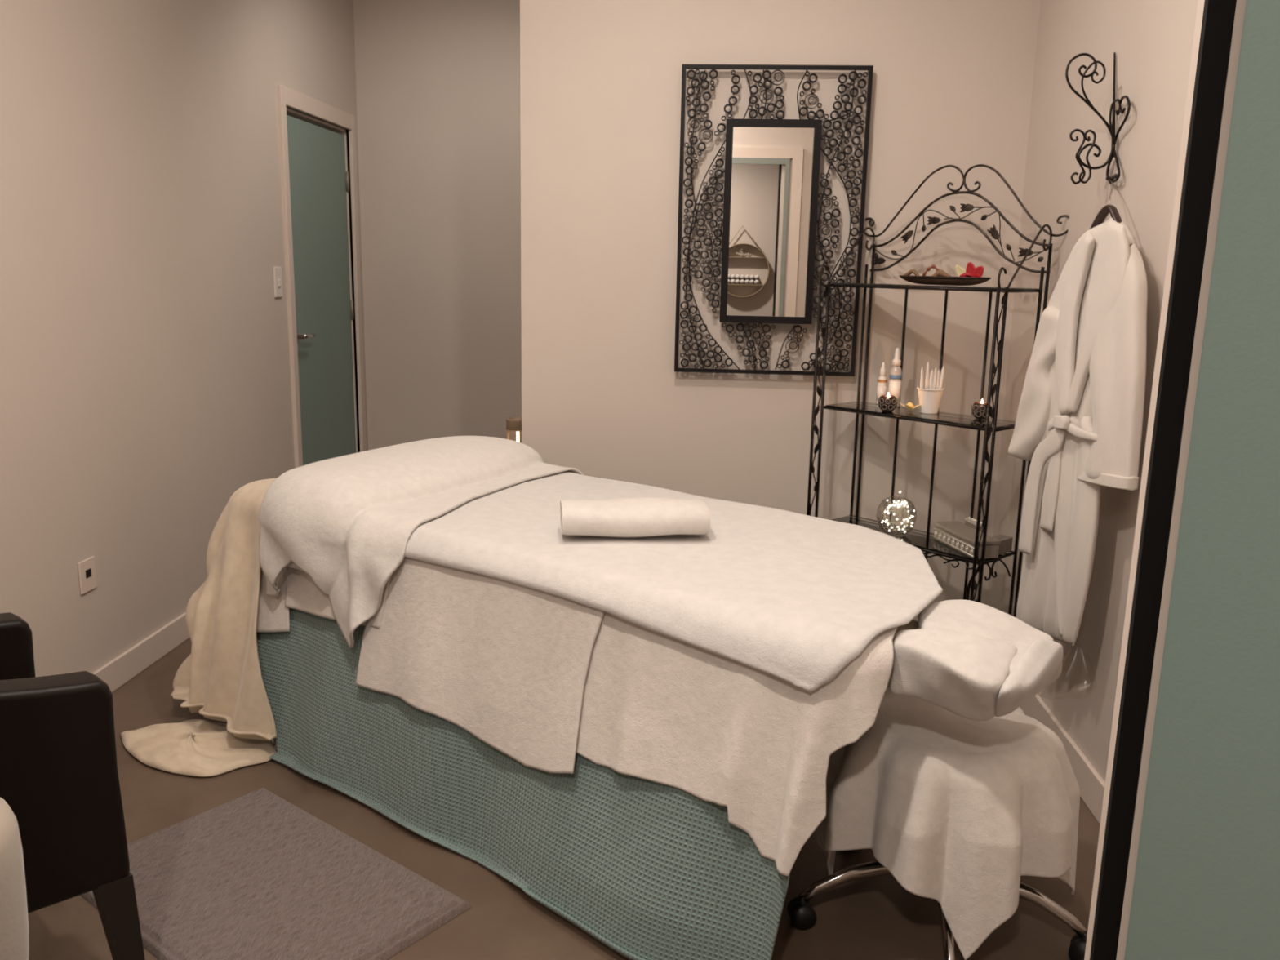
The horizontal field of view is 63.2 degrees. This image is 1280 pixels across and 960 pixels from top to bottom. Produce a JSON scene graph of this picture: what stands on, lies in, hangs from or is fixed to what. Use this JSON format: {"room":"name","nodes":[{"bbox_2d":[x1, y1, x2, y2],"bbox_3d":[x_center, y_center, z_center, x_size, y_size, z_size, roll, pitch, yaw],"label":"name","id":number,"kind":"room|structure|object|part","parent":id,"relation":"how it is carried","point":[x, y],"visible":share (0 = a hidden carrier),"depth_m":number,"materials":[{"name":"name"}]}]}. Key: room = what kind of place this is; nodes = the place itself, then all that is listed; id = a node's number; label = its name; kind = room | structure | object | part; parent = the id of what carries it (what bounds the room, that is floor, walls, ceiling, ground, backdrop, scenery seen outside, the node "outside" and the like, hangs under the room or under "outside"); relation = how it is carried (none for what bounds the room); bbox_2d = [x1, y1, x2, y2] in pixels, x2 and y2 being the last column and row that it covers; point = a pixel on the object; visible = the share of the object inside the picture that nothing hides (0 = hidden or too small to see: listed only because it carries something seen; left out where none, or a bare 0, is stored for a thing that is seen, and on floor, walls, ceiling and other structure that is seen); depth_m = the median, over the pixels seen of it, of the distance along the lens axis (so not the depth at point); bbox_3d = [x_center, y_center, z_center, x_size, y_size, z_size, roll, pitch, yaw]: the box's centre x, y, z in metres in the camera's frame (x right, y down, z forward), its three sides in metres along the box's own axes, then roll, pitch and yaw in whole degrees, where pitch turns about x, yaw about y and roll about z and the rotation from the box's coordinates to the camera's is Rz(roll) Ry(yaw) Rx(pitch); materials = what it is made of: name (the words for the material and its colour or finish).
{"room":"spa","nodes":[
{"label":"spa","id":0,"kind":"room"},
{"bbox_2d":[0,0,368,676],"bbox_3d":[-1.724,-0.850,3.372,0.120,3.000,4.805,2,12,4],"label":"wall","id":1,"kind":"structure","parent":0,"point":[145,368],"depth_m":3.45,"materials":[{"name":"paint"}]},
{"bbox_2d":[77,555,97,595],"bbox_3d":[-1.707,0.294,3.214,0.008,0.102,0.082,2,12,4],"label":"wall socket","id":2,"kind":"object","parent":1,"relation":"attached to","point":[86,567],"visible":1,"depth_m":3.21,"materials":[{"name":"plastic"}]},
{"bbox_2d":[92,612,190,692],"bbox_3d":[-1.724,0.686,3.105,0.014,0.098,3.669,2,12,4],"label":"baseboard","id":3,"kind":"structure","parent":1,"relation":"attached to","point":[121,669],"depth_m":3.54,"materials":[{"name":"paint"}]},
{"bbox_2d":[272,266,283,297],"bbox_3d":[-1.581,-0.865,4.550,0.016,0.130,0.076,2,12,4],"label":"light switch","id":4,"kind":"object","parent":1,"relation":"attached to","point":[277,281],"visible":1,"depth_m":4.54,"materials":[{"name":"beige plastic"}]},
{"bbox_2d":[286,115,355,466],"bbox_3d":[-1.562,-0.717,5.174,0.094,2.002,0.831,2,12,4],"label":"door","id":5,"kind":"structure","parent":1,"relation":"in","point":[319,179],"depth_m":5.13,"materials":[{"name":"teal paint"}]},
{"bbox_3d":[-1.565,-0.673,4.856,0.057,0.052,0.151,2,12,4],"label":"handle","id":6,"kind":"part","parent":5,"relation":"part of","materials":[{"name":"silver metal"}]},
{"bbox_2d":[276,84,366,467],"bbox_3d":[-1.554,-0.763,5.158,0.038,2.115,0.952,2,12,4],"label":"trim","id":7,"kind":"structure","parent":1,"relation":"attached to","point":[286,96],"depth_m":4.80,"materials":[{"name":"paint"}]},
{"bbox_2d":[352,0,521,450],"bbox_3d":[-0.032,-1.271,5.574,2.949,3.000,0.100,2,12,4],"label":"wall","id":8,"kind":"structure","parent":0,"point":[437,82],"depth_m":5.56,"materials":[{"name":"paint"}]},
{"bbox_2d":[27,637,1100,959],"bbox_3d":[-0.273,0.938,2.513,3.800,0.100,7.500,2,12,4],"label":"floor","id":9,"kind":"structure","parent":0,"point":[874,917],"depth_m":2.33,"materials":[{"name":"concrete"}]},
{"bbox_2d":[0,797,28,959],"bbox_3d":[-0.987,0.771,1.414,0.299,0.641,0.299,2,12,4],"label":"pouf","id":10,"kind":"object","parent":9,"relation":"on","point":[14,920],"visible":1,"depth_m":1.39,"materials":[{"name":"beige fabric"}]},
{"bbox_2d":[0,612,145,959],"bbox_3d":[-1.314,0.568,1.829,0.520,0.861,0.619,12,16,43],"label":"leather armchair","id":11,"kind":"object","parent":9,"relation":"on","point":[60,779],"visible":0.98,"depth_m":1.80,"materials":[{"name":"black leather"}]},
{"bbox_3d":[-1.362,0.469,2.077,0.085,0.413,0.282,12,16,43],"label":"armrest","id":12,"kind":"part","parent":11,"relation":"part of","materials":[{"name":"black leather"}]},
{"bbox_3d":[-1.048,0.536,1.783,0.085,0.413,0.282,12,16,43],"label":"armrest","id":13,"kind":"part","parent":11,"relation":"part of","materials":[{"name":"black leather"}]},
{"bbox_3d":[-0.961,0.851,1.922,0.050,0.279,0.073,12,16,43],"label":"leg","id":14,"kind":"part","parent":11,"relation":"part of","materials":[{"name":"black wood"}]},
{"bbox_2d":[80,787,471,959],"bbox_3d":[-0.842,0.904,2.312,0.800,0.023,0.520,10,15,37],"label":"rug","id":15,"kind":"object","parent":9,"relation":"on","point":[255,875],"visible":0.89,"depth_m":2.28,"materials":[{"name":"grey carpet"}]},
{"bbox_2d":[786,849,1087,959],"bbox_3d":[0.637,0.736,2.213,0.629,0.451,0.622,2,12,4],"label":"stool","id":16,"kind":"object","parent":9,"relation":"on","point":[802,915],"visible":0.27,"depth_m":2.21,"materials":[{"name":"silver metal"}]},
{"bbox_3d":[0.484,0.856,2.235,0.288,0.095,0.032,0,12,-6],"label":"leg","id":17,"kind":"part","parent":16,"relation":"part of","materials":[{"name":"silver metal"}]},
{"bbox_2d":[812,687,1079,959],"bbox_3d":[0.653,0.704,2.229,0.556,0.419,0.551,2,12,4],"label":"towel","id":18,"kind":"object","parent":16,"relation":"on","point":[957,809],"visible":0.92,"depth_m":2.02,"materials":[{"name":"white fabric"}]},
{"bbox_3d":[0.618,0.887,2.096,0.032,0.095,0.288,3,12,9],"label":"leg","id":19,"kind":"part","parent":16,"relation":"part of","materials":[{"name":"silver metal"}]},
{"bbox_3d":[0.790,0.873,2.179,0.288,0.095,0.032,7,13,27],"label":"leg","id":20,"kind":"part","parent":16,"relation":"part of","materials":[{"name":"silver metal"}]},
{"bbox_2d":[806,164,1069,617],"bbox_3d":[0.908,-0.147,3.385,0.301,1.718,0.752,-10,16,-42],"label":"shelf rack","id":21,"kind":"object","parent":9,"relation":"on","point":[925,541],"visible":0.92,"depth_m":3.33,"materials":[{"name":"black metal"}]},
{"bbox_3d":[0.581,0.004,3.558,0.010,1.340,0.010,2,12,4],"label":"post","id":22,"kind":"part","parent":21,"relation":"part of","materials":[{"name":"black metal"}]},
{"bbox_3d":[0.615,-0.002,3.589,0.010,1.340,0.010,2,12,4],"label":"post","id":23,"kind":"part","parent":21,"relation":"part of","materials":[{"name":"black metal"}]},
{"bbox_3d":[0.767,-0.057,3.720,0.010,1.400,0.010,2,12,4],"label":"post","id":24,"kind":"part","parent":21,"relation":"part of","materials":[{"name":"black metal"}]},
{"bbox_3d":[0.794,-0.095,3.737,0.010,1.470,0.010,2,12,4],"label":"post","id":25,"kind":"part","parent":21,"relation":"part of","materials":[{"name":"black metal"}]},
{"bbox_2d":[875,362,887,404],"bbox_3d":[0.832,-0.333,3.572,0.034,0.144,0.034,2,12,4],"label":"lotion bottle","id":26,"kind":"object","parent":21,"relation":"on","point":[882,380],"visible":0.82,"depth_m":3.56,"materials":[{"name":"beige plastic"}]},
{"bbox_2d":[877,392,897,412],"bbox_3d":[0.810,-0.256,3.399,0.064,0.063,0.064,2,12,4],"label":"candle holder","id":27,"kind":"object","parent":21,"relation":"on","point":[887,402],"visible":1,"depth_m":3.38,"materials":[{"name":"brown ceramic"}]},
{"bbox_2d":[888,347,902,407],"bbox_3d":[0.863,-0.347,3.509,0.042,0.198,0.042,2,12,4],"label":"spray bottle","id":28,"kind":"object","parent":21,"relation":"on","point":[895,372],"visible":0.81,"depth_m":3.49,"materials":[{"name":"white plastic"}]},
{"bbox_2d":[881,491,916,533],"bbox_3d":[0.854,0.110,3.461,0.132,0.148,0.131,2,12,4],"label":"jar","id":29,"kind":"object","parent":21,"relation":"on","point":[899,504],"visible":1,"depth_m":3.46,"materials":[{"name":"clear glass"}]},
{"bbox_2d":[899,401,920,411],"bbox_3d":[0.887,-0.238,3.397,0.075,0.025,0.072,2,12,4],"label":"flower","id":30,"kind":"object","parent":21,"relation":"on","point":[909,406],"visible":0.98,"depth_m":3.39,"materials":[{"name":"beige plant"}]},
{"bbox_3d":[0.911,-0.209,3.380,0.206,0.010,0.637,-10,16,-42],"label":"shelf frame","id":31,"kind":"part","parent":21,"relation":"part of","materials":[{"name":"black metal"}]},
{"bbox_3d":[0.911,-0.215,3.379,0.188,0.005,0.618,-10,16,-42],"label":"glass shelf","id":32,"kind":"part","parent":21,"relation":"part of","materials":[{"name":"clear glass"}]},
{"bbox_3d":[0.904,0.189,3.462,0.188,0.005,0.618,-10,16,-42],"label":"glass shelf","id":33,"kind":"part","parent":21,"relation":"part of","materials":[{"name":"clear glass"}]},
{"bbox_2d":[916,386,944,413],"bbox_3d":[0.941,-0.259,3.378,0.086,0.081,0.086,2,12,4],"label":"cup","id":34,"kind":"object","parent":21,"relation":"on","point":[930,400],"visible":0.98,"depth_m":3.35,"materials":[{"name":"white ceramic"}]},
{"bbox_2d":[920,366,924,388],"bbox_3d":[0.914,-0.298,3.367,0.019,0.140,0.009,-8,14,-36],"label":"stick","id":35,"kind":"object","parent":34,"relation":"in","point":[922,381],"visible":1,"depth_m":3.36,"materials":[{"name":"beige plastic"}]},
{"bbox_2d":[924,361,929,389],"bbox_3d":[0.931,-0.306,3.369,0.015,0.154,0.006,2,12,4],"label":"stick","id":36,"kind":"object","parent":34,"relation":"in","point":[926,382],"visible":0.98,"depth_m":3.36,"materials":[{"name":"beige plastic"}]},
{"bbox_2d":[928,369,933,389],"bbox_3d":[0.944,-0.294,3.373,0.019,0.129,0.013,2,12,4],"label":"stick","id":37,"kind":"object","parent":34,"relation":"in","point":[931,374],"visible":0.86,"depth_m":3.37,"materials":[{"name":"beige plastic"}]},
{"bbox_2d":[932,367,937,389],"bbox_3d":[0.952,-0.297,3.368,0.012,0.138,0.010,2,12,4],"label":"stick","id":38,"kind":"object","parent":34,"relation":"in","point":[934,385],"visible":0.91,"depth_m":3.36,"materials":[{"name":"beige plastic"}]},
{"bbox_2d":[935,368,939,389],"bbox_3d":[0.960,-0.294,3.371,0.015,0.130,0.005,2,12,4],"label":"stick","id":39,"kind":"object","parent":34,"relation":"in","point":[938,373],"visible":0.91,"depth_m":3.36,"materials":[{"name":"beige plastic"}]},
{"bbox_2d":[938,365,944,389],"bbox_3d":[0.971,-0.300,3.372,0.029,0.143,0.010,-3,12,-19],"label":"stick","id":40,"kind":"object","parent":34,"relation":"in","point":[942,373],"visible":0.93,"depth_m":3.37,"materials":[{"name":"beige plastic"}]},
{"bbox_3d":[0.903,0.194,3.463,0.206,0.010,0.637,-10,16,-42],"label":"shelf frame","id":41,"kind":"part","parent":21,"relation":"part of","materials":[{"name":"black metal"}]},
{"bbox_3d":[0.919,-0.615,3.297,0.188,0.005,0.618,-10,16,-42],"label":"glass shelf","id":42,"kind":"part","parent":21,"relation":"part of","materials":[{"name":"clear glass"}]},
{"bbox_3d":[0.919,-0.610,3.298,0.206,0.010,0.637,-10,16,-42],"label":"shelf frame","id":43,"kind":"part","parent":21,"relation":"part of","materials":[{"name":"black metal"}]},
{"bbox_2d":[899,275,991,285],"bbox_3d":[0.953,-0.625,3.261,0.114,0.027,0.310,-10,16,-42],"label":"shallow dish","id":44,"kind":"object","parent":21,"relation":"on","point":[926,280],"visible":1,"depth_m":3.21,"materials":[{"name":"black ceramic"}]},
{"bbox_2d":[902,268,919,275],"bbox_3d":[0.872,-0.664,3.343,0.014,0.029,0.066,-9,16,-42],"label":"pod","id":45,"kind":"object","parent":44,"relation":"in","point":[914,272],"visible":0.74,"depth_m":3.33,"materials":[{"name":"brown"}]},
{"bbox_2d":[921,264,939,275],"bbox_3d":[0.917,-0.657,3.295,0.008,0.049,0.075,-9,16,-42],"label":"pod","id":46,"kind":"object","parent":44,"relation":"in","point":[933,266],"visible":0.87,"depth_m":3.29,"materials":[{"name":"brown"}]},
{"bbox_2d":[931,269,951,276],"bbox_3d":[0.940,-0.645,3.271,0.020,0.034,0.084,-10,16,-42],"label":"pod","id":47,"kind":"object","parent":44,"relation":"in","point":[941,273],"visible":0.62,"depth_m":3.26,"materials":[{"name":"brown plant"}]},
{"bbox_2d":[955,264,965,276],"bbox_3d":[0.995,-0.641,3.213,0.014,0.046,0.042,-9,15,-40],"label":"flower","id":48,"kind":"object","parent":44,"relation":"on","point":[959,270],"visible":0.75,"depth_m":3.21,"materials":[{"name":"beige"}]},
{"bbox_2d":[959,262,983,284],"bbox_3d":[1.010,-0.632,3.177,0.076,0.067,0.030,12,16,42],"label":"flower","id":49,"kind":"object","parent":44,"relation":"on","point":[971,270],"visible":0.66,"depth_m":3.18,"materials":[{"name":"red plant"}]},
{"bbox_3d":[1.021,-0.839,3.350,0.008,0.176,0.648,-10,16,-42],"label":"arch rail","id":50,"kind":"part","parent":21,"relation":"part of","materials":[{"name":"metal"}]},
{"bbox_3d":[1.020,-0.792,3.361,0.004,0.174,0.633,-10,16,-42],"label":"vine stem","id":51,"kind":"part","parent":21,"relation":"part of","materials":[{"name":"metal"}]},
{"bbox_3d":[1.022,-0.756,3.365,0.008,0.171,0.648,-10,16,-42],"label":"arch rail","id":52,"kind":"part","parent":21,"relation":"part of","materials":[{"name":"metal"}]},
{"bbox_2d":[933,520,1000,558],"bbox_3d":[1.037,0.190,3.317,0.092,0.056,0.255,-2,12,-13],"label":"box","id":53,"kind":"object","parent":21,"relation":"on","point":[956,535],"visible":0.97,"depth_m":3.28,"materials":[{"name":"brown"}]},
{"bbox_3d":[1.039,0.168,3.313,0.089,0.013,0.255,-2,12,-13],"label":"lid","id":54,"kind":"part","parent":53,"relation":"part of","materials":[{"name":"silver metal"}]},
{"bbox_2d":[964,516,983,533],"bbox_3d":[1.087,0.166,3.379,0.030,0.079,0.089,-1,12,-12],"label":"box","id":55,"kind":"object","parent":21,"relation":"on","point":[971,522],"visible":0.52,"depth_m":3.37,"materials":[{"name":"silver"}]},
{"bbox_3d":[1.088,0.138,3.373,0.030,0.010,0.089,-2,12,-13],"label":"lid","id":56,"kind":"part","parent":55,"relation":"part of","materials":[{"name":"silver metal"}]},
{"bbox_2d":[970,398,992,418],"bbox_3d":[1.076,-0.225,3.274,0.064,0.063,0.064,2,12,4],"label":"candle holder","id":57,"kind":"object","parent":21,"relation":"on","point":[978,409],"visible":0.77,"depth_m":3.25,"materials":[{"name":"brown metal"}]},
{"bbox_3d":[1.011,0.106,3.103,0.010,1.340,0.010,2,12,4],"label":"post","id":58,"kind":"part","parent":21,"relation":"part of","materials":[{"name":"black metal"}]},
{"bbox_3d":[1.045,0.100,3.134,0.010,1.340,0.010,2,12,4],"label":"post","id":59,"kind":"part","parent":21,"relation":"part of","materials":[{"name":"black metal"}]},
{"bbox_2d":[991,534,1013,555],"bbox_3d":[1.132,0.204,3.283,0.088,0.045,0.046,-10,16,-42],"label":"box","id":60,"kind":"object","parent":21,"relation":"on","point":[1006,544],"visible":0.43,"depth_m":3.27,"materials":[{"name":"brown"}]},
{"bbox_3d":[1.197,0.045,3.265,0.010,1.400,0.010,2,12,4],"label":"post","id":61,"kind":"part","parent":21,"relation":"part of","materials":[{"name":"black metal"}]},
{"bbox_3d":[1.224,0.007,3.283,0.010,1.470,0.010,2,12,4],"label":"post","id":62,"kind":"part","parent":21,"relation":"part of","materials":[{"name":"black metal"}]},
{"bbox_3d":[-0.535,0.201,4.529,0.300,0.517,0.298,2,12,4],"label":"side table","id":63,"kind":"object","parent":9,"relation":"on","visible":0},
{"bbox_2d":[506,417,521,443],"bbox_3d":[-0.528,-0.158,4.455,0.095,0.213,0.094,2,12,4],"label":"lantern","id":64,"kind":"object","parent":63,"relation":"on","point":[513,424],"visible":0.47,"depth_m":4.41,"materials":[{"name":"gold"}]},
{"bbox_3d":[-0.527,-0.238,4.439,0.089,0.050,0.089,2,12,4],"label":"lamp shade","id":65,"kind":"part","parent":64,"relation":"part of","materials":[{"name":"brown wood"}]},
{"bbox_3d":[-0.220,0.476,2.845,2.009,0.672,1.663,2,12,4],"label":"massage table","id":66,"kind":"object","parent":9,"relation":"on","visible":0},
{"bbox_2d":[256,608,790,959],"bbox_3d":[-0.229,0.449,2.890,2.032,0.693,1.153,10,15,37],"label":"bed skirt","id":67,"kind":"object","parent":66,"relation":"on","point":[647,869],"visible":0.24,"depth_m":2.28,"materials":[{"name":"teal fabric"}]},
{"bbox_2d":[120,477,276,777],"bbox_3d":[-1.003,0.331,3.310,0.612,0.731,1.260,11,15,39],"label":"blanket","id":68,"kind":"object","parent":67,"relation":"on","point":[220,679],"visible":0.52,"depth_m":2.99,"materials":[{"name":"beige fabric"}]},
{"bbox_2d":[256,566,289,632],"bbox_3d":[-0.962,0.236,2.990,0.324,0.383,0.233,-8,15,-37],"label":"towel","id":69,"kind":"object","parent":67,"relation":"on","point":[273,615],"visible":0.28,"depth_m":2.92,"materials":[{"name":"white fabric"}]},
{"bbox_2d":[284,565,391,628],"bbox_3d":[-0.736,0.224,2.813,0.459,0.292,0.248,10,15,37],"label":"towel","id":70,"kind":"object","parent":67,"relation":"on","point":[302,593],"visible":0.13,"depth_m":2.82,"materials":[{"name":"white fabric"}]},
{"bbox_2d":[355,556,604,773],"bbox_3d":[-0.341,0.377,2.501,0.765,0.436,0.289,10,15,38],"label":"towel","id":71,"kind":"object","parent":67,"relation":"on","point":[504,663],"visible":0.74,"depth_m":2.40,"materials":[{"name":"white fabric"}]},
{"bbox_2d":[404,471,942,692],"bbox_3d":[-0.003,0.178,2.690,1.687,0.141,0.930,10,15,37],"label":"blanket","id":72,"kind":"object","parent":67,"relation":"on","point":[793,597],"visible":0.73,"depth_m":2.30,"materials":[{"name":"white fabric"}]},
{"bbox_2d":[288,561,302,570],"bbox_3d":[-0.634,0.049,3.153,0.320,0.239,0.992,10,15,37],"label":"pillow","id":73,"kind":"object","parent":72,"relation":"on","point":[291,565],"visible":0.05,"depth_m":2.78,"materials":[{"name":"white fabric"}]},
{"bbox_2d":[258,435,583,648],"bbox_3d":[-0.641,0.116,3.162,0.625,0.425,1.142,7,13,25],"label":"towel","id":74,"kind":"object","parent":72,"relation":"on","point":[348,522],"visible":0.92,"depth_m":2.77,"materials":[{"name":"white fabric"}]},
{"bbox_2d":[560,497,710,537],"bbox_3d":[-0.016,0.091,2.547,0.354,0.084,0.170,0,12,-6],"label":"rolled towel","id":75,"kind":"object","parent":72,"relation":"on","point":[626,517],"visible":1,"depth_m":2.48,"materials":[{"name":"white fabric"}]},
{"bbox_2d":[576,611,897,876],"bbox_3d":[0.163,0.464,2.115,0.694,0.416,0.341,9,14,32],"label":"towel","id":76,"kind":"object","parent":67,"relation":"on","point":[656,707],"visible":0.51,"depth_m":1.98,"materials":[{"name":"white fabric"}]},
{"bbox_2d":[888,599,1062,720],"bbox_3d":[0.625,0.341,2.039,0.360,0.144,0.419,-7,14,-34],"label":"cradle","id":77,"kind":"object","parent":66,"relation":"attached to","point":[970,660],"visible":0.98,"depth_m":1.91,"materials":[{"name":"beige fabric"}]},
{"bbox_2d":[918,599,1053,675],"bbox_3d":[0.651,0.340,2.032,0.265,0.134,0.301,9,14,32],"label":"towel","id":78,"kind":"object","parent":77,"relation":"hanging from","point":[961,631],"depth_m":1.95,"materials":[{"name":"white fabric"}]},
{"bbox_2d":[520,0,1040,621],"bbox_3d":[0.446,-0.874,3.691,1.732,3.000,0.120,2,12,4],"label":"wall partition","id":79,"kind":"structure","parent":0,"point":[603,396],"depth_m":3.64,"materials":[{"name":"paint"}]},
{"bbox_2d":[674,64,873,376],"bbox_3d":[0.450,-0.885,3.596,0.636,1.034,0.062,2,12,4],"label":"wall mirror","id":80,"kind":"object","parent":79,"relation":"attached to","point":[771,176],"visible":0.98,"depth_m":3.57,"materials":[{"name":"black paint"}]},
{"bbox_3d":[0.446,-0.883,3.580,0.280,0.640,0.006,2,12,4],"label":"mirror pane","id":81,"kind":"part","parent":80,"relation":"part of","materials":[{"name":"clear glass"}]},
{"bbox_3d":[0.446,-0.884,3.581,0.320,0.680,0.032,2,12,4],"label":"frame","id":82,"kind":"part","parent":80,"relation":"part of","materials":[{"name":"black paint"}]},
{"bbox_2d":[986,0,1198,782],"bbox_3d":[1.337,-0.751,3.178,0.120,3.000,4.805,2,12,4],"label":"wall","id":83,"kind":"structure","parent":0,"point":[1152,41],"depth_m":2.80,"materials":[{"name":"paint"}]},
{"bbox_2d":[1019,693,1105,824],"bbox_3d":[1.175,0.864,2.498,0.014,0.105,2.808,2,12,4],"label":"baseboard","id":84,"kind":"structure","parent":83,"relation":"attached to","point":[1091,785],"depth_m":2.83,"materials":[{"name":"paint"}]},
{"bbox_2d":[1065,52,1130,184],"bbox_3d":[1.173,-0.946,2.697,0.152,0.344,0.197,2,12,4],"label":"wall hook","id":85,"kind":"object","parent":83,"relation":"attached to","point":[1111,126],"visible":1,"depth_m":2.70,"materials":[{"name":"black metal"}]},
{"bbox_3d":[1.146,-0.847,2.725,0.050,0.140,0.006,2,12,4],"label":"scroll arm","id":86,"kind":"part","parent":85,"relation":"part of","materials":[{"name":"black metal"}]},
{"bbox_3d":[1.167,-0.843,2.712,0.034,0.136,0.006,2,12,4],"label":"scroll arm","id":87,"kind":"part","parent":85,"relation":"part of","materials":[{"name":"black metal"}]},
{"bbox_3d":[1.170,-0.979,2.696,0.145,0.241,0.006,2,12,4],"label":"scroll arm","id":88,"kind":"part","parent":85,"relation":"part of","materials":[{"name":"black metal"}]},
{"bbox_3d":[1.192,-0.847,2.722,0.093,0.066,0.007,2,12,4],"label":"scroll arm","id":89,"kind":"part","parent":85,"relation":"part of","materials":[{"name":"black metal"}]},
{"bbox_3d":[1.191,-0.969,2.697,0.104,0.223,0.006,2,12,4],"label":"scroll arm","id":90,"kind":"part","parent":85,"relation":"part of","materials":[{"name":"black metal"}]},
{"bbox_2d":[1089,180,1132,245],"bbox_3d":[1.157,-0.660,2.585,0.090,0.196,0.346,3,12,11],"label":"clothes hanger","id":91,"kind":"object","parent":85,"relation":"hanging from","point":[1104,212],"visible":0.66,"depth_m":2.53,"materials":[{"name":"black wood"}]},
{"bbox_2d":[1008,217,1147,645],"bbox_3d":[1.095,-0.099,2.667,0.110,1.123,0.529,-2,12,-14],"label":"bathrobe","id":92,"kind":"object","parent":91,"relation":"hanging from","point":[1078,424],"visible":0.99,"depth_m":2.60,"materials":[{"name":"beige fabric"}]},
{"bbox_3d":[1.100,0.126,2.650,0.037,0.588,0.173,-1,12,-10],"label":"panel","id":93,"kind":"part","parent":92,"relation":"part of","materials":[{"name":"beige fabric"}]},
{"bbox_3d":[1.234,-0.818,2.708,0.007,0.089,0.122,3,12,9],"label":"scroll arm","id":94,"kind":"part","parent":85,"relation":"part of","materials":[{"name":"black metal"}]},
{"bbox_3d":[1.233,-0.928,2.705,0.027,0.120,0.006,8,13,30],"label":"scroll arm","id":95,"kind":"part","parent":85,"relation":"part of","materials":[{"name":"black metal"}]},
{"bbox_3d":[1.230,-0.921,2.653,0.007,0.115,0.109,3,12,9],"label":"scroll arm","id":96,"kind":"part","parent":85,"relation":"part of","materials":[{"name":"black metal"}]},
{"bbox_3d":[-0.359,-0.316,0.904,3.189,3.000,0.045,2,12,4],"label":"wall","id":97,"kind":"structure","parent":0,"visible":0},
{"bbox_2d":[1084,0,1204,959],"bbox_3d":[0.446,0.191,0.952,0.001,2.020,0.044,2,12,4],"label":"trim","id":98,"kind":"structure","parent":97,"relation":"attached to","point":[1199,15],"depth_m":0.93,"materials":[{"name":"paint"}]},
{"bbox_2d":[1089,0,1236,959],"bbox_3d":[0.441,0.196,0.926,0.021,2.020,0.007,2,12,4],"label":"trim","id":99,"kind":"structure","parent":97,"relation":"attached to","point":[1218,17],"depth_m":0.88,"materials":[{"name":"black paint"}]},
{"bbox_2d":[1115,0,1246,959],"bbox_3d":[0.457,0.196,0.925,0.011,2.020,0.007,2,12,4],"label":"trim","id":100,"kind":"structure","parent":97,"relation":"attached to","point":[1241,4],"depth_m":0.88,"materials":[{"name":"paint"}]},
{"bbox_2d":[1124,0,1279,959],"bbox_3d":[0.601,0.241,0.770,0.010,2.000,0.419,-10,16,-43],"label":"door","id":101,"kind":"structure","parent":97,"relation":"in","point":[1206,886],"depth_m":0.86,"materials":[{"name":"teal paint"}]}
]}

